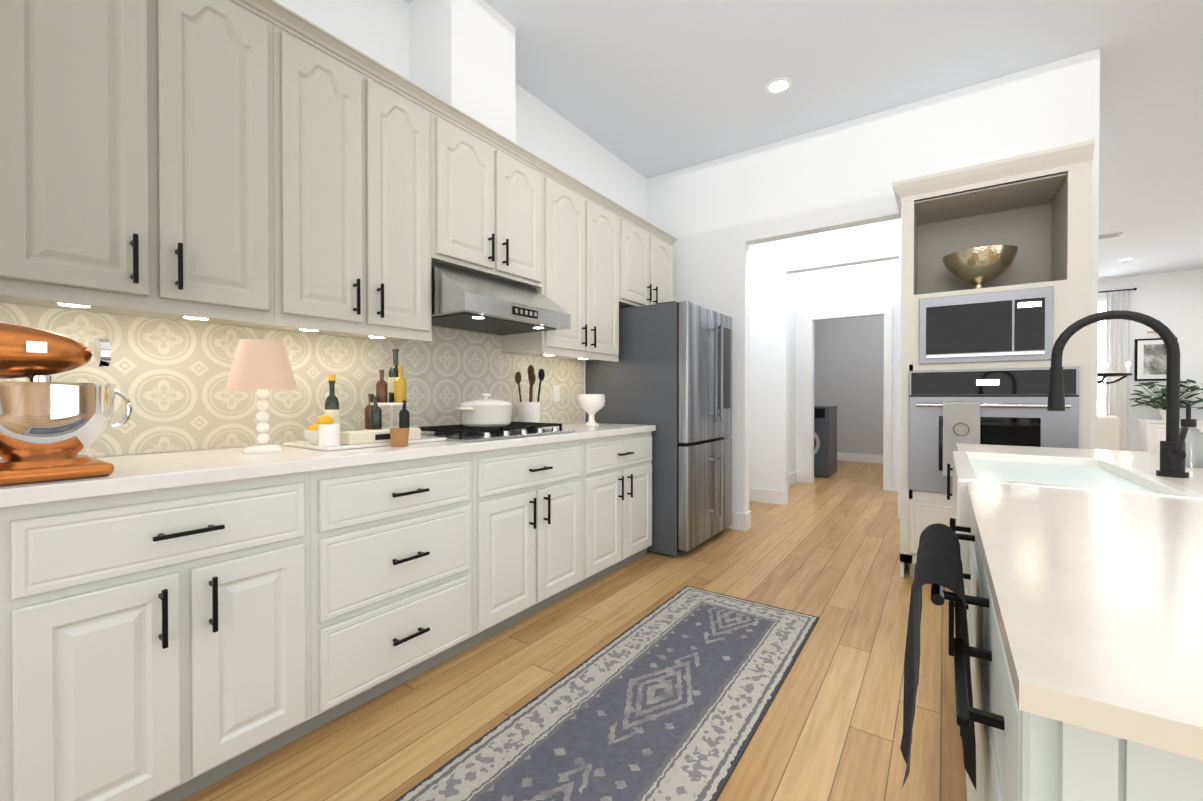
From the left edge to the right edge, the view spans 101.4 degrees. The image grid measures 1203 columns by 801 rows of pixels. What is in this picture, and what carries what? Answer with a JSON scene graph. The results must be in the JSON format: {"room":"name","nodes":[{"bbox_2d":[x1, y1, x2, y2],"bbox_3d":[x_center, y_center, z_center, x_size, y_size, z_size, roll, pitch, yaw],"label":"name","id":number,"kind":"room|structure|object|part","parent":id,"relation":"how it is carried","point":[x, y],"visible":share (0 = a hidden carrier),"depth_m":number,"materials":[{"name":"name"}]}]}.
{"room":"kitchen","nodes":[
{"label":"kitchen","id":0,"kind":"room"},
{"bbox_2d":[93,0,646,457],"bbox_3d":[0.607,-0.500,4.984,0.120,3.150,15.240,0,1,35],"label":"wall","id":1,"kind":"structure","parent":0,"point":[377,30],"depth_m":3.28,"materials":[{"name":"paint"}]},
{"bbox_2d":[0,0,283,327],"bbox_3d":[-1.470,-0.831,1.560,0.353,1.086,0.650,0,1,35],"label":"upper cabinet","id":2,"kind":"object","parent":1,"relation":"attached to","point":[268,164],"depth_m":1.45,"materials":[{"name":"beige wood"}]},
{"bbox_2d":[0,303,583,458],"bbox_3d":[-1.595,-0.118,1.707,0.008,0.603,5.100,0,1,35],"label":"backsplash","id":3,"kind":"structure","parent":1,"relation":"attached to","point":[168,377],"depth_m":2.00,"materials":[{"name":"tile"}]},
{"bbox_2d":[553,385,559,400],"bbox_3d":[-0.323,-0.051,3.527,0.004,0.115,0.070,0,1,35],"label":"outlet plates","id":4,"kind":"object","parent":3,"relation":"attached to","point":[556,392],"visible":1,"depth_m":3.52,"materials":[{"name":"white plastic"}]},
{"bbox_2d":[259,8,439,340],"bbox_3d":[-1.099,-0.835,2.093,0.353,1.086,0.650,0,1,35],"label":"upper cabinet","id":5,"kind":"object","parent":1,"relation":"attached to","point":[362,140],"depth_m":1.96,"materials":[{"name":"beige wood"}]},
{"bbox_2d":[440,100,547,288],"bbox_3d":[-0.696,-1.023,2.671,0.353,0.719,0.760,0,1,35],"label":"upper cabinet","id":6,"kind":"object","parent":1,"relation":"attached to","point":[494,191],"depth_m":2.54,"materials":[{"name":"beige wood"}]},
{"bbox_2d":[431,261,570,335],"bbox_3d":[-0.611,-0.528,2.617,0.557,0.266,0.745,0,1,35],"label":"range hood","id":7,"kind":"object","parent":1,"relation":"attached to","point":[464,300],"visible":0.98,"depth_m":2.42,"materials":[{"name":"silver metal"}]},
{"bbox_2d":[502,164,623,360],"bbox_3d":[-0.243,-0.844,3.325,0.353,1.086,0.830,0,1,35],"label":"upper cabinet","id":8,"kind":"object","parent":1,"relation":"attached to","point":[586,228],"depth_m":3.18,"materials":[{"name":"beige wood"}]},
{"bbox_2d":[624,208,675,307],"bbox_3d":[0.243,-1.060,4.021,0.353,0.665,0.870,0,1,35],"label":"upper cabinet","id":9,"kind":"object","parent":1,"relation":"attached to","point":[648,250],"depth_m":3.87,"materials":[{"name":"beige wood"}]},
{"bbox_2d":[409,0,515,142],"bbox_3d":[-0.737,-1.720,2.639,0.340,0.672,0.430,0,1,35],"label":"wall","id":10,"kind":"structure","parent":0,"point":[462,55],"depth_m":2.50,"materials":[{"name":"paint"}]},
{"bbox_2d":[181,460,966,800],"bbox_3d":[3.119,1.119,3.250,6.240,0.060,15.240,0,1,35],"label":"floor","id":11,"kind":"structure","parent":0,"point":[827,554],"depth_m":1.94,"materials":[{"name":"brown wood"}]},
{"bbox_2d":[0,510,7,800],"bbox_3d":[-1.739,0.669,0.968,0.617,0.876,0.650,0,1,35],"label":"base cabinet","id":12,"kind":"object","parent":11,"relation":"on","point":[3,513],"depth_m":1.08,"materials":[{"name":"white wood"}]},
{"bbox_2d":[8,470,319,800],"bbox_3d":[-1.368,0.665,1.501,0.617,0.876,0.650,0,1,35],"label":"base cabinet","id":13,"kind":"object","parent":11,"relation":"on","point":[178,626],"depth_m":1.28,"materials":[{"name":"white wood"}]},
{"bbox_2d":[0,422,655,509],"bbox_3d":[-1.081,0.204,1.891,0.625,0.040,4.224,0,1,35],"label":"countertop","id":14,"kind":"structure","parent":13,"relation":"on","point":[140,473],"depth_m":1.53,"materials":[{"name":"white stone"}]},
{"bbox_2d":[0,323,131,485],"bbox_3d":[-1.401,0.003,1.162,0.267,0.372,0.436,0,1,35],"label":"stand mixer","id":15,"kind":"object","parent":14,"relation":"on","point":[50,429],"visible":1,"depth_m":1.15,"materials":[{"name":"orange metal"}]},
{"bbox_2d":[225,339,297,453],"bbox_3d":[-1.217,-0.014,1.769,0.216,0.397,0.216,0,1,35],"label":"table lamp","id":16,"kind":"object","parent":14,"relation":"on","point":[262,367],"visible":1,"depth_m":1.71,"materials":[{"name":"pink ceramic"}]},
{"bbox_3d":[-1.217,-0.125,1.768,0.216,0.175,0.216,0,1,35],"label":"lamp shade","id":17,"kind":"part","parent":16,"relation":"part of","materials":[{"name":"beige fabric"}]},
{"bbox_2d":[283,349,445,450],"bbox_3d":[-0.956,-0.026,2.076,0.437,0.416,0.526,0,1,35],"label":"tray","id":18,"kind":"object","parent":14,"relation":"on","point":[324,433],"visible":1,"depth_m":2.03,"materials":[{"name":"white ceramic"}]},
{"bbox_2d":[420,421,574,441],"bbox_3d":[-0.570,0.155,2.595,0.510,0.046,0.755,0,1,35],"label":"gas cooktop","id":19,"kind":"object","parent":14,"relation":"in","point":[461,432],"visible":0.96,"depth_m":2.44,"materials":[{"name":"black metal"}]},
{"bbox_2d":[456,393,512,426],"bbox_3d":[-0.608,0.047,2.593,0.278,0.168,0.342,0,1,35],"label":"pot","id":20,"kind":"object","parent":19,"relation":"on","point":[485,412],"visible":1,"depth_m":2.48,"materials":[{"name":"white ceramic"}]},
{"bbox_2d":[515,365,544,422],"bbox_3d":[-0.448,-0.025,3.081,0.178,0.398,0.149,0,1,35],"label":"utensil crock","id":21,"kind":"object","parent":14,"relation":"on","point":[530,411],"visible":0.88,"depth_m":3.03,"materials":[{"name":"white ceramic"}]},
{"bbox_2d":[578,394,604,425],"bbox_3d":[-0.068,0.064,3.387,0.190,0.215,0.190,0,1,35],"label":"vase","id":22,"kind":"object","parent":14,"relation":"on","point":[591,405],"visible":1,"depth_m":3.32,"materials":[{"name":"white ceramic"}]},
{"bbox_2d":[320,454,479,725],"bbox_3d":[-0.991,0.661,2.043,0.617,0.876,0.670,0,1,35],"label":"base cabinet","id":23,"kind":"object","parent":11,"relation":"on","point":[400,541],"depth_m":1.83,"materials":[{"name":"white wood"}]},
{"bbox_2d":[480,438,587,641],"bbox_3d":[-0.575,0.656,2.642,0.617,0.876,0.790,0,1,35],"label":"base cabinet","id":24,"kind":"object","parent":11,"relation":"on","point":[534,499],"depth_m":2.43,"materials":[{"name":"white wood"}]},
{"bbox_2d":[395,586,818,800],"bbox_3d":[-0.076,1.098,1.421,0.720,0.008,3.050,0,1,35],"label":"rug","id":25,"kind":"object","parent":11,"relation":"on","point":[671,698],"visible":0.88,"depth_m":1.70,"materials":[{"name":"grey fabric"}]},
{"bbox_2d":[588,430,655,584],"bbox_3d":[-0.117,0.651,3.301,0.617,0.876,0.814,0,1,35],"label":"base cabinet","id":26,"kind":"object","parent":11,"relation":"on","point":[620,467],"depth_m":3.08,"materials":[{"name":"white wood"}]},
{"bbox_2d":[586,301,731,556],"bbox_3d":[0.500,0.189,3.913,0.924,1.765,0.860,0,1,35],"label":"fridge","id":27,"kind":"object","parent":11,"relation":"on","point":[669,374],"visible":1,"depth_m":3.50,"materials":[{"name":"grey metal"}]},
{"bbox_2d":[814,406,836,476],"bbox_3d":[3.013,0.564,7.174,0.660,0.970,0.670,0,1,35],"label":"washer","id":28,"kind":"object","parent":11,"relation":"on","point":[825,441],"visible":0.31,"depth_m":6.80,"materials":[{"name":"grey metal"}]},
{"bbox_2d":[892,139,1094,576],"bbox_3d":[2.279,-0.119,2.964,0.886,2.420,0.608,0,1,35],"label":"tall cabinet","id":29,"kind":"object","parent":11,"relation":"on","point":[975,365],"visible":0.65,"depth_m":2.83,"materials":[{"name":"beige wood"}]},
{"bbox_2d":[942,245,1018,288],"bbox_3d":[2.299,-0.766,3.002,0.370,0.250,0.370,0,1,35],"label":"decorative bowl","id":30,"kind":"object","parent":29,"relation":"in","point":[978,267],"visible":0.92,"depth_m":2.90,"materials":[{"name":"gold metal"}]},
{"bbox_2d":[900,464,1202,800],"bbox_3d":[1.301,0.660,0.951,1.164,0.894,2.085,0,1,35],"label":"kitchen island","id":31,"kind":"object","parent":11,"relation":"on","point":[1007,757],"depth_m":0.57,"materials":[{"name":"grey"}]},
{"bbox_2d":[956,443,1202,769],"bbox_3d":[1.362,0.202,0.906,1.117,0.020,2.144,0,1,35],"label":"island countertop","id":32,"kind":"structure","parent":31,"relation":"on","point":[1097,595],"depth_m":0.48,"materials":[{"name":"white stone"}]},
{"bbox_2d":[952,450,1202,497],"bbox_3d":[1.229,0.315,1.367,0.408,0.258,0.758,0,1,35],"label":"sink","id":33,"kind":"object","parent":32,"relation":"in","point":[1070,471],"depth_m":1.37,"materials":[{"name":"white ceramic"}]},
{"bbox_2d":[1047,310,1195,477],"bbox_3d":[1.312,-0.023,1.248,0.261,0.425,0.150,0,1,35],"label":"faucet","id":34,"kind":"object","parent":32,"relation":"on","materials":[{"name":"black metal"}]},
{"bbox_2d":[1160,400,1202,467],"bbox_3d":[1.661,0.092,1.406,0.092,0.189,0.072,0,1,35],"label":"soap dispenser","id":35,"kind":"object","parent":32,"relation":"on","point":[1194,447],"visible":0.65,"depth_m":1.38,"materials":[{"name":"clear glass"}]},
{"bbox_2d":[1097,415,1118,449],"bbox_3d":[4.979,0.615,5.010,0.480,0.920,0.500,0,1,35],"label":"dining chair","id":36,"kind":"object","parent":11,"relation":"on","point":[1107,432],"visible":0.08,"depth_m":5.05,"materials":[{"name":"beige fabric"}]},
{"bbox_2d":[1137,419,1202,451],"bbox_3d":[9.273,0.684,7.805,1.000,0.740,0.450,0,1,35],"label":"plant pot","id":37,"kind":"object","parent":11,"relation":"on","point":[1152,433],"visible":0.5,"depth_m":7.87,"materials":[{"name":"white paint"}]},
{"bbox_2d":[1129,379,1202,419],"bbox_3d":[9.130,-0.016,7.886,0.929,0.654,0.448,0,1,35],"label":"potted plant","id":38,"kind":"object","parent":37,"relation":"on","point":[1162,399],"visible":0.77,"depth_m":7.92,"materials":[{"name":"green plant"}]},
{"bbox_2d":[788,273,795,474],"bbox_3d":[2.101,-0.507,5.906,0.120,3.150,1.380,0,1,35],"label":"wall","id":39,"kind":"structure","parent":0,"point":[792,389],"depth_m":6.28,"materials":[{"name":"paint"}]},
{"bbox_2d":[788,471,798,486],"bbox_3d":[2.158,0.999,5.878,0.020,0.140,1.380,0,1,35],"label":"baseboard","id":40,"kind":"structure","parent":39,"relation":"attached to","point":[793,477],"depth_m":6.29,"materials":[{"name":"white paint"}]},
{"bbox_2d":[404,0,1202,278],"bbox_3d":[3.119,-2.091,3.225,6.240,0.060,15.240,0,1,35],"label":"ceiling","id":41,"kind":"structure","parent":0,"point":[647,89],"depth_m":3.08,"materials":[{"name":"paint"}]},
{"bbox_2d":[765,77,791,93],"bbox_3d":[1.158,-2.058,3.225,0.169,0.006,0.169,0,0,-4],"label":"recessed light","id":42,"kind":"object","parent":41,"relation":"in","point":[779,85],"depth_m":3.22,"materials":[{"name":"white paint"}]},
{"bbox_2d":[1099,232,1122,238],"bbox_3d":[6.336,-2.078,6.275,0.400,0.013,0.180,0,1,35],"label":"ceiling vent","id":43,"kind":"object","parent":41,"relation":"in","point":[1112,235],"visible":0.48,"depth_m":6.18,"materials":[{"name":"grey metal"}]},
{"bbox_2d":[1098,362,1132,383],"bbox_3d":[7.472,-1.139,7.514,0.890,1.909,0.893,0,1,35],"label":"chandelier","id":44,"kind":"object","parent":41,"relation":"hanging from","point":[1106,374],"visible":0.33,"depth_m":7.15,"materials":[{"name":"black metal"}]},
{"bbox_2d":[1118,258,1134,260],"bbox_3d":[7.776,-2.089,7.295,0.169,0.006,0.169,0,0,11],"label":"recessed light","id":45,"kind":"object","parent":41,"relation":"in","point":[1125,259],"depth_m":7.29,"materials":[{"name":"white paint"}]},
{"bbox_2d":[749,219,900,504],"bbox_3d":[2.518,-0.497,4.703,2.480,3.150,0.120,0,1,35],"label":"wall","id":46,"kind":"structure","parent":0,"point":[774,265],"depth_m":5.11,"materials":[{"name":"paint"}]},
{"bbox_2d":[749,488,784,504],"bbox_3d":[1.732,1.004,5.178,0.380,0.140,0.016,0,1,35],"label":"baseboard","id":47,"kind":"structure","parent":46,"relation":"attached to","point":[755,494],"depth_m":5.16,"materials":[{"name":"white paint"}]},
{"bbox_2d":[898,503,899,518],"bbox_3d":[3.104,1.012,4.225,0.960,0.140,0.016,0,1,35],"label":"baseboard","id":48,"kind":"structure","parent":46,"relation":"attached to","point":[898,503],"depth_m":4.49,"materials":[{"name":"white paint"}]},
{"bbox_2d":[796,259,898,490],"bbox_3d":[3.436,-0.506,5.891,2.330,3.150,0.120,0,1,35],"label":"wall","id":49,"kind":"structure","parent":0,"point":[866,285],"depth_m":6.11,"materials":[{"name":"paint"}]},
{"bbox_2d":[799,306,891,490],"bbox_3d":[2.993,-0.026,6.119,1.065,2.185,0.018,0,1,35],"label":"door frame","id":50,"kind":"structure","parent":49,"relation":"attached to","point":[804,477],"depth_m":6.10,"materials":[{"name":"white paint"}]},
{"bbox_2d":[814,315,883,454],"bbox_3d":[4.813,-0.524,8.222,2.730,3.150,0.120,0,1,35],"label":"wall","id":51,"kind":"structure","parent":0,"point":[849,368],"depth_m":8.47,"materials":[{"name":"paint"}]},
{"bbox_2d":[647,49,1099,513],"bbox_3d":[1.706,-0.490,3.806,3.030,3.150,0.120,0,1,35],"label":"wall","id":52,"kind":"structure","parent":0,"point":[716,218],"depth_m":3.68,"materials":[{"name":"paint"}]},
{"bbox_2d":[727,512,750,530],"bbox_3d":[0.812,1.011,4.356,0.946,0.140,0.016,0,1,35],"label":"baseboard","id":53,"kind":"structure","parent":52,"relation":"attached to","point":[741,521],"depth_m":4.12,"materials":[{"name":"white paint"}]},
{"bbox_2d":[1098,269,1202,450],"bbox_3d":[8.679,-0.527,8.579,2.970,3.150,0.120,0,1,35],"label":"wall","id":54,"kind":"structure","parent":0,"point":[1172,302],"depth_m":8.08,"materials":[{"name":"paint"}]},
{"bbox_2d":[1097,302,1105,414],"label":"dining window","id":55,"kind":"structure","parent":54,"relation":"in","point":[1101,396],"depth_m":8.62,"materials":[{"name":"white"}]},
{"bbox_2d":[1098,288,1136,292],"bbox_3d":[8.466,-1.862,8.569,1.164,0.044,0.121,0,1,35],"label":"curtain rod","id":56,"kind":"object","parent":54,"relation":"attached to","point":[1118,290],"visible":0.42,"depth_m":8.32,"materials":[{"name":"black metal"}]},
{"bbox_2d":[1105,291,1129,450],"bbox_3d":[8.739,-0.400,8.343,0.280,2.860,0.071,0,1,35],"label":"curtain","id":57,"kind":"object","parent":56,"relation":"hanging from","point":[1117,358],"visible":0.31,"depth_m":8.30,"materials":[{"name":"white fabric"}]},
{"bbox_2d":[1134,331,1177,380],"bbox_3d":[9.142,-0.746,8.114,0.480,0.835,0.115,0,1,35],"label":"framed art","id":58,"kind":"object","parent":54,"relation":"attached to","point":[1150,359],"visible":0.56,"depth_m":8.16,"materials":[{"name":"black metal"}]}
]}

